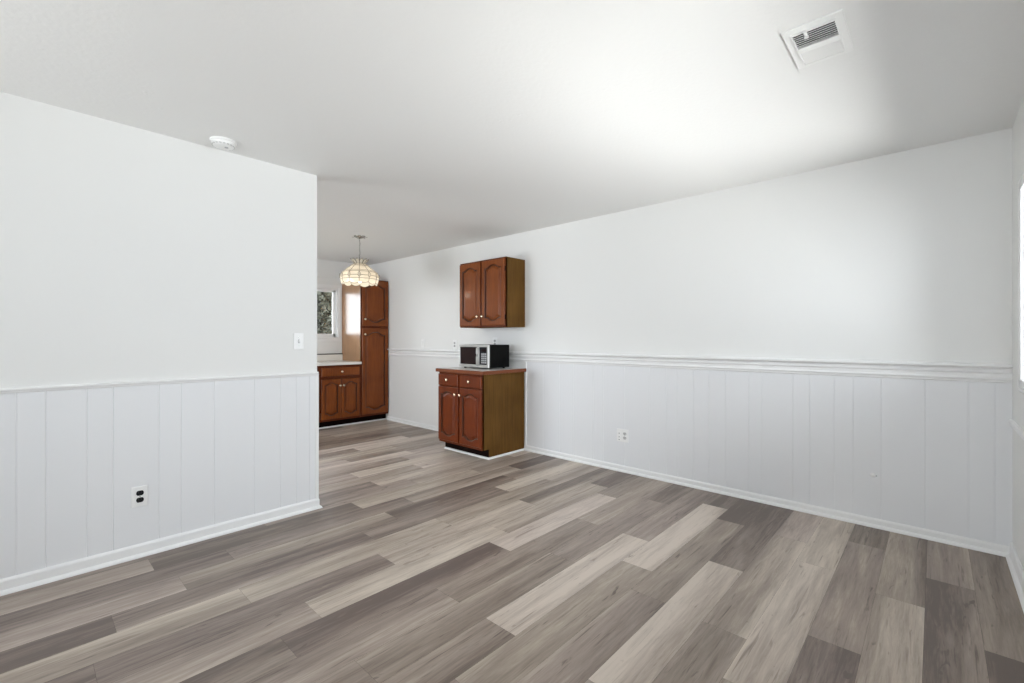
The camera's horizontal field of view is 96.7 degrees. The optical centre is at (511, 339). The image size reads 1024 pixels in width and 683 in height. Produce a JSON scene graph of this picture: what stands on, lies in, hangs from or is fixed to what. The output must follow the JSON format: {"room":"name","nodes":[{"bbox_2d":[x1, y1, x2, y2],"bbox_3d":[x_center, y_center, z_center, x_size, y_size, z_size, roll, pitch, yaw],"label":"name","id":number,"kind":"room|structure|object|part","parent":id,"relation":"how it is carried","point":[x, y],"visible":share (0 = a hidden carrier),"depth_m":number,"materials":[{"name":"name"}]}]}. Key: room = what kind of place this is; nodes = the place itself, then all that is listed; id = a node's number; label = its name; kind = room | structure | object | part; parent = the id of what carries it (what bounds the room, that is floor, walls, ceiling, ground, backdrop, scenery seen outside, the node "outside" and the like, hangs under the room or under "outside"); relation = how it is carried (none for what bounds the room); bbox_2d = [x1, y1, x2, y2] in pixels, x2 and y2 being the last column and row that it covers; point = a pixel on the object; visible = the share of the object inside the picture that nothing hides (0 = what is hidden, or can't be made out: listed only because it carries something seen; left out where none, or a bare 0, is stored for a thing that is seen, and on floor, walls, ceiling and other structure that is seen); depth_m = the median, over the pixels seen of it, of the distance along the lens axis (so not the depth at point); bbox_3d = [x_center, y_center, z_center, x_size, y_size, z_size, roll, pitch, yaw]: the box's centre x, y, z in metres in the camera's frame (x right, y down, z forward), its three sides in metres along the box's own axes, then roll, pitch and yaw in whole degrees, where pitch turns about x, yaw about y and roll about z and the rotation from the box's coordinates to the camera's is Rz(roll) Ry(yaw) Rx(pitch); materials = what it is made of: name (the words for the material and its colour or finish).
{"room":"empty living room","nodes":[
{"label":"empty living room","id":0,"kind":"room"},
{"bbox_2d":[0,92,316,387],"bbox_3d":[-2.794,0.015,1.965,0.115,2.440,3.874,0,0,43],"label":"wall","id":1,"kind":"structure","parent":0,"point":[128,253],"depth_m":2.60,"materials":[{"name":"white paint"}]},
{"bbox_2d":[0,376,314,578],"bbox_3d":[-2.751,0.748,1.922,0.007,0.975,3.870,0,0,43],"label":"wainscot","id":2,"kind":"structure","parent":1,"relation":"attached to","point":[205,454],"depth_m":2.60,"materials":[{"name":"white paint"}]},
{"bbox_2d":[131,485,146,507],"bbox_3d":[-2.120,0.893,2.589,0.009,0.115,0.072,0,0,43],"label":"wall outlet","id":3,"kind":"object","parent":2,"relation":"attached to","point":[138,494],"visible":1,"depth_m":2.58,"materials":[{"name":"white plastic"}]},
{"bbox_2d":[136,490,143,495],"bbox_3d":[-2.116,0.874,2.589,0.003,0.027,0.034,0,0,43],"label":"receptacle","id":4,"kind":"object","parent":3,"relation":"attached to","point":[138,492],"depth_m":2.59,"materials":[{"name":"black plastic"}]},
{"bbox_2d":[136,497,143,502],"bbox_3d":[-2.116,0.912,2.589,0.003,0.027,0.034,0,0,43],"label":"receptacle","id":5,"kind":"object","parent":3,"relation":"attached to","point":[138,499],"depth_m":2.59,"materials":[{"name":"black plastic"}]},
{"bbox_2d":[0,372,318,393],"bbox_3d":[-2.744,0.249,1.921,0.019,0.027,3.878,0,0,43],"label":"chair rail","id":6,"kind":"object","parent":1,"relation":"attached to","point":[243,377],"visible":1,"depth_m":2.60,"materials":[{"name":"white paint"}]},
{"bbox_2d":[0,498,322,595],"bbox_3d":[-2.772,1.199,1.962,0.151,0.072,3.899,0,0,43],"label":"baseboard","id":7,"kind":"structure","parent":1,"relation":"attached to","point":[20,582],"depth_m":2.59,"materials":[{"name":"white paint"}]},
{"bbox_2d":[294,333,303,348],"bbox_3d":[-1.517,0.013,3.242,0.017,0.115,0.070,0,0,43],"label":"light switch","id":8,"kind":"object","parent":1,"relation":"attached to","point":[298,337],"visible":1,"depth_m":3.24,"materials":[{"name":"white plastic"}]},
{"bbox_2d":[315,374,318,498],"bbox_3d":[-1.437,0.743,3.343,0.025,0.985,0.024,0,0,43],"label":"trim","id":9,"kind":"structure","parent":1,"relation":"attached to","point":[316,376],"depth_m":3.33,"materials":[{"name":"white paint"}]},
{"bbox_2d":[317,262,368,353],"bbox_3d":[-3.934,0.015,5.770,0.140,2.440,4.575,0,0,43],"label":"wall","id":10,"kind":"structure","parent":0,"point":[322,347],"depth_m":6.93,"materials":[{"name":"white paint"}]},
{"bbox_2d":[317,284,341,341],"bbox_3d":[-3.187,-0.400,6.562,0.156,0.862,1.464,0,0,43],"label":"window","id":11,"kind":"structure","parent":10,"relation":"in","point":[336,293],"depth_m":7.02,"materials":[{"name":"white paint"}]},
{"bbox_2d":[317,259,341,278],"bbox_3d":[-3.991,-0.495,5.601,0.006,1.420,3.970,0,0,43],"label":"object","id":12,"kind":"structure","parent":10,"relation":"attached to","point":[325,268],"depth_m":6.90,"materials":[{"name":"white paint"}]},
{"bbox_2d":[317,353,342,360],"bbox_3d":[-3.166,0.269,6.466,0.022,0.108,1.581,0,0,43],"label":"backsplash","id":13,"kind":"structure","parent":10,"relation":"attached to","point":[339,356],"depth_m":6.90,"materials":[{"name":"white laminate"}]},
{"bbox_2d":[0,0,1023,264],"bbox_3d":[-1.884,-1.265,2.731,7.282,0.120,6.515,0,0,43],"label":"ceiling","id":14,"kind":"structure","parent":0,"point":[422,126],"depth_m":2.21,"materials":[{"name":"white paint"}]},
{"bbox_2d":[210,136,236,150],"bbox_3d":[-1.753,-1.183,2.763,0.140,0.044,0.140,0,0,43],"label":"smoke detector","id":15,"kind":"object","parent":14,"relation":"attached to","point":[223,143],"visible":1,"depth_m":2.73,"materials":[{"name":"white plastic"}]},
{"bbox_2d":[339,235,379,286],"bbox_3d":[-1.775,-0.918,5.302,0.449,0.574,0.449,0,0,43],"label":"pendant lamp","id":16,"kind":"object","parent":14,"relation":"hanging from","point":[358,273],"visible":1,"depth_m":5.18,"materials":[{"name":"white glass"}]},
{"bbox_3d":[-1.775,-0.757,5.302,0.449,0.246,0.449,0,0,43],"label":"lamp shade","id":17,"kind":"part","parent":16,"relation":"part of","materials":[{"name":"beige glass"}]},
{"bbox_3d":[-1.775,-0.909,5.302,0.201,0.052,0.201,0,0,43],"label":"crown","id":18,"kind":"part","parent":16,"relation":"part of","materials":[{"name":"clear glass"}]},
{"bbox_2d":[781,8,853,68],"bbox_3d":[1.237,-1.192,1.837,0.197,0.026,0.315,0,0,43],"label":"ceiling vent","id":19,"kind":"object","parent":14,"relation":"in","point":[825,37],"visible":1,"depth_m":1.82,"materials":[{"name":"white metal"}]},
{"bbox_3d":[1.145,-1.188,1.773,0.014,0.018,0.036,0,0,43],"label":"lever","id":20,"kind":"part","parent":19,"relation":"part of","materials":[{"name":"white metal"}]},
{"bbox_2d":[0,419,1023,682],"bbox_3d":[-1.884,1.295,2.731,7.282,0.120,6.515,0,0,43],"label":"floor","id":21,"kind":"structure","parent":0,"point":[421,561],"depth_m":2.20,"materials":[{"name":"laminate"}]},
{"bbox_2d":[318,364,360,428],"bbox_3d":[-2.620,0.797,6.608,0.630,0.875,0.628,0,0,43],"label":"base cabinet","id":22,"kind":"object","parent":21,"relation":"on","point":[339,385],"visible":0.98,"depth_m":6.41,"materials":[{"name":"brown wood"}]},
{"bbox_3d":[-2.511,0.830,6.323,0.019,0.555,0.278,0,0,43],"label":"door","id":23,"kind":"part","parent":22,"relation":"part of","materials":[{"name":"brown wood"}]},
{"bbox_3d":[-2.473,1.226,6.471,0.016,0.018,0.628,0,0,43],"label":"moulding","id":24,"kind":"part","parent":22,"relation":"part of","materials":[{"name":"white paint"}]},
{"bbox_3d":[-2.414,0.454,6.427,0.019,0.118,0.563,0,0,43],"label":"drawer","id":25,"kind":"part","parent":22,"relation":"part of","materials":[{"name":"brown wood"}]},
{"bbox_3d":[-2.317,0.830,6.532,0.019,0.555,0.278,0,0,43],"label":"door","id":26,"kind":"part","parent":22,"relation":"part of","materials":[{"name":"brown wood"}]},
{"bbox_2d":[342,280,387,422],"bbox_3d":[-2.250,0.170,7.006,0.630,2.130,0.455,0,0,43],"label":"pantry cabinet","id":27,"kind":"object","parent":21,"relation":"on","point":[364,309],"visible":0.92,"depth_m":6.83,"materials":[{"name":"brown wood"}]},
{"bbox_3d":[-2.417,0.170,6.864,0.578,2.130,0.018,0,0,43],"label":"panel","id":28,"kind":"part","parent":27,"relation":"part of","materials":[{"name":"brown wood"}]},
{"bbox_3d":[-2.103,1.226,6.869,0.016,0.018,0.455,0,0,43],"label":"moulding","id":29,"kind":"part","parent":27,"relation":"part of","materials":[{"name":"white paint"}]},
{"bbox_3d":[-2.064,0.120,6.833,0.020,2.030,0.455,0,0,43],"label":"frame","id":30,"kind":"part","parent":27,"relation":"part of","materials":[{"name":"brown wood"}]},
{"bbox_3d":[-2.049,0.469,6.820,0.019,1.272,0.429,0,0,43],"label":"door","id":31,"kind":"part","parent":27,"relation":"part of","materials":[{"name":"brown wood"}]},
{"bbox_3d":[-2.049,-0.539,6.820,0.019,0.680,0.429,0,0,43],"label":"door","id":32,"kind":"part","parent":27,"relation":"part of","materials":[{"name":"brown wood"}]},
{"bbox_2d":[436,367,525,459],"bbox_3d":[-0.355,0.778,5.080,0.771,0.914,0.692,0,0,43],"label":"base cabinet","id":33,"kind":"object","parent":21,"relation":"on","point":[481,410],"visible":0.99,"depth_m":4.84,"materials":[{"name":"brown wood"}]},
{"bbox_3d":[-0.696,0.443,4.982,0.338,0.125,0.019,0,0,43],"label":"drawer","id":34,"kind":"part","parent":33,"relation":"part of","materials":[{"name":"brown wood"}]},
{"bbox_3d":[-0.696,0.813,4.982,0.338,0.592,0.019,0,0,43],"label":"door","id":35,"kind":"part","parent":33,"relation":"part of","materials":[{"name":"brown wood"}]},
{"bbox_3d":[-0.551,0.748,4.874,0.705,0.775,0.020,0,0,43],"label":"frame","id":36,"kind":"part","parent":33,"relation":"part of","materials":[{"name":"brown wood"}]},
{"bbox_3d":[-0.434,0.443,4.737,0.338,0.125,0.019,0,0,43],"label":"drawer","id":37,"kind":"part","parent":33,"relation":"part of","materials":[{"name":"brown wood"}]},
{"bbox_3d":[-0.434,0.813,4.737,0.338,0.592,0.019,0,0,43],"label":"door","id":38,"kind":"part","parent":33,"relation":"part of","materials":[{"name":"brown wood"}]},
{"bbox_2d":[442,367,522,370],"bbox_3d":[-0.342,0.340,5.095,0.735,0.039,0.652,0,0,43],"label":"countertop","id":39,"kind":"structure","parent":33,"relation":"on","point":[457,368],"depth_m":5.03,"materials":[{"name":"laminate"}]},
{"bbox_2d":[459,344,508,368],"bbox_3d":[-0.326,0.189,5.126,0.478,0.263,0.357,0,0,43],"label":"microwave oven","id":40,"kind":"object","parent":39,"relation":"on","point":[488,356],"visible":0.99,"depth_m":5.00,"materials":[{"name":"black metal"}]},
{"bbox_3d":[-0.477,0.179,5.082,0.291,0.191,0.018,0,0,43],"label":"door","id":41,"kind":"part","parent":40,"relation":"part of","materials":[{"name":"black glass"}]},
{"bbox_3d":[-0.419,0.182,5.026,0.478,0.249,0.022,0,0,43],"label":"frame","id":42,"kind":"part","parent":40,"relation":"part of","materials":[{"name":"silver metal"}]},
{"bbox_3d":[-0.305,0.179,4.924,0.120,0.191,0.016,0,0,43],"label":"control panel","id":43,"kind":"part","parent":40,"relation":"part of","materials":[{"name":"black plastic"}]},
{"bbox_3d":[-0.314,1.226,5.117,0.722,0.018,0.559,0,0,43],"label":"moulding","id":44,"kind":"part","parent":33,"relation":"part of","materials":[{"name":"white paint"}]},
{"bbox_3d":[-3.155,0.798,6.032,0.630,0.875,0.940,0,0,43],"label":"base cabinet","id":45,"kind":"object","parent":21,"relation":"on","visible":0},
{"bbox_2d":[317,360,361,365],"bbox_3d":[-2.952,0.341,6.268,0.605,0.036,1.581,0,0,43],"label":"countertop","id":46,"kind":"structure","parent":45,"relation":"on","point":[339,362],"depth_m":6.43,"materials":[{"name":"white laminate"}]},
{"bbox_2d":[369,128,1011,444],"bbox_3d":[0.287,0.015,5.065,7.282,2.440,0.140,0,0,43],"label":"wall","id":47,"kind":"structure","parent":0,"point":[906,255],"depth_m":3.43,"materials":[{"name":"white paint"}]},
{"bbox_2d":[453,340,456,348],"bbox_3d":[-0.746,0.065,5.924,0.072,0.115,0.009,0,0,43],"label":"wall outlet","id":48,"kind":"object","parent":47,"relation":"attached to","point":[454,341],"visible":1,"depth_m":5.92,"materials":[{"name":"white plastic"}]},
{"bbox_2d":[460,256,524,327],"bbox_3d":[-0.250,-0.514,5.220,0.745,0.752,0.361,0,0,43],"label":"upper cabinet","id":49,"kind":"object","parent":47,"relation":"attached to","point":[492,291],"visible":1,"depth_m":5.04,"materials":[{"name":"brown wood"}]},
{"bbox_3d":[-0.484,-0.513,5.248,0.352,0.722,0.019,0,0,43],"label":"door","id":50,"kind":"part","parent":49,"relation":"part of","materials":[{"name":"brown wood"}]},
{"bbox_3d":[-0.207,-0.513,4.990,0.352,0.722,0.019,0,0,43],"label":"door","id":51,"kind":"part","parent":49,"relation":"part of","materials":[{"name":"brown wood"}]},
{"bbox_2d":[525,362,526,445],"bbox_3d":[0.155,0.743,5.081,0.023,0.985,0.016,0,0,43],"label":"trim","id":52,"kind":"structure","parent":47,"relation":"attached to","point":[525,362],"depth_m":5.07,"materials":[{"name":"white paint"}]},
{"bbox_2d":[387,416,1009,556],"bbox_3d":[0.457,1.207,4.786,6.492,0.056,0.036,0,0,43],"label":"baseboard","id":53,"kind":"structure","parent":47,"relation":"attached to","point":[964,542],"depth_m":3.31,"materials":[{"name":"white paint"}]},
{"bbox_2d":[387,349,1012,383],"bbox_3d":[0.471,0.194,4.771,6.452,0.112,0.040,0,0,43],"label":"chair rail","id":54,"kind":"object","parent":47,"relation":"attached to","point":[946,371],"visible":1,"depth_m":3.34,"materials":[{"name":"white paint"}]},
{"bbox_2d":[527,362,1011,545],"bbox_3d":[1.505,0.735,3.832,3.657,1.000,0.007,0,0,43],"label":"wainscot","id":55,"kind":"structure","parent":47,"relation":"attached to","point":[939,452],"depth_m":3.26,"materials":[{"name":"white paint"}]},
{"bbox_2d":[617,428,627,442],"bbox_3d":[1.035,0.899,4.259,0.120,0.118,0.009,0,0,43],"label":"wall outlet","id":56,"kind":"object","parent":55,"relation":"attached to","point":[622,434],"visible":1,"depth_m":4.26,"materials":[{"name":"white plastic"}]},
{"bbox_2d":[1012,97,1023,569],"bbox_3d":[0.706,0.015,0.228,0.080,2.440,6.375,0,0,43],"label":"wall","id":57,"kind":"structure","parent":0,"point":[1018,126],"depth_m":2.45,"materials":[{"name":"white paint"}]},
{"bbox_2d":[1006,542,1023,612],"bbox_3d":[0.707,1.191,0.309,0.029,0.088,6.215,0,0,43],"label":"baseboard","id":58,"kind":"structure","parent":57,"relation":"attached to","point":[1016,570],"depth_m":2.33,"materials":[{"name":"white paint"}]},
{"bbox_2d":[1009,419,1023,439],"bbox_3d":[0.717,0.469,0.308,0.014,0.032,6.228,0,0,43],"label":"chair rail","id":59,"kind":"object","parent":57,"relation":"attached to","point":[1012,422],"visible":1,"depth_m":2.35,"materials":[{"name":"white paint"}]},
{"bbox_2d":[1018,172,1023,392],"bbox_3d":[1.814,-0.282,1.420,0.080,1.103,2.648,0,0,43],"label":"window","id":60,"kind":"structure","parent":57,"relation":"in","point":[1021,181],"depth_m":2.38,"materials":[{"name":"white paint"}]},
{"bbox_3d":[1.794,-0.282,1.438,0.006,1.045,2.590,0,0,43],"label":"pane","id":61,"kind":"part","parent":60,"relation":"part of","materials":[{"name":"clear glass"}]},
{"label":"outside","id":62,"kind":"structure","parent":0,"visible":0},
{"bbox_3d":[-10.294,1.685,11.618,17.100,0.100,15.000,0,0,43],"label":"ground","id":63,"kind":"structure","parent":62,"visible":0},
{"bbox_2d":[317,292,333,338],"bbox_3d":[-4.598,-0.460,10.950,2.456,4.202,3.067,0,0,43],"label":"tree","id":64,"kind":"object","parent":63,"relation":"on","point":[324,299],"visible":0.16,"depth_m":10.37,"materials":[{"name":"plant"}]}
]}

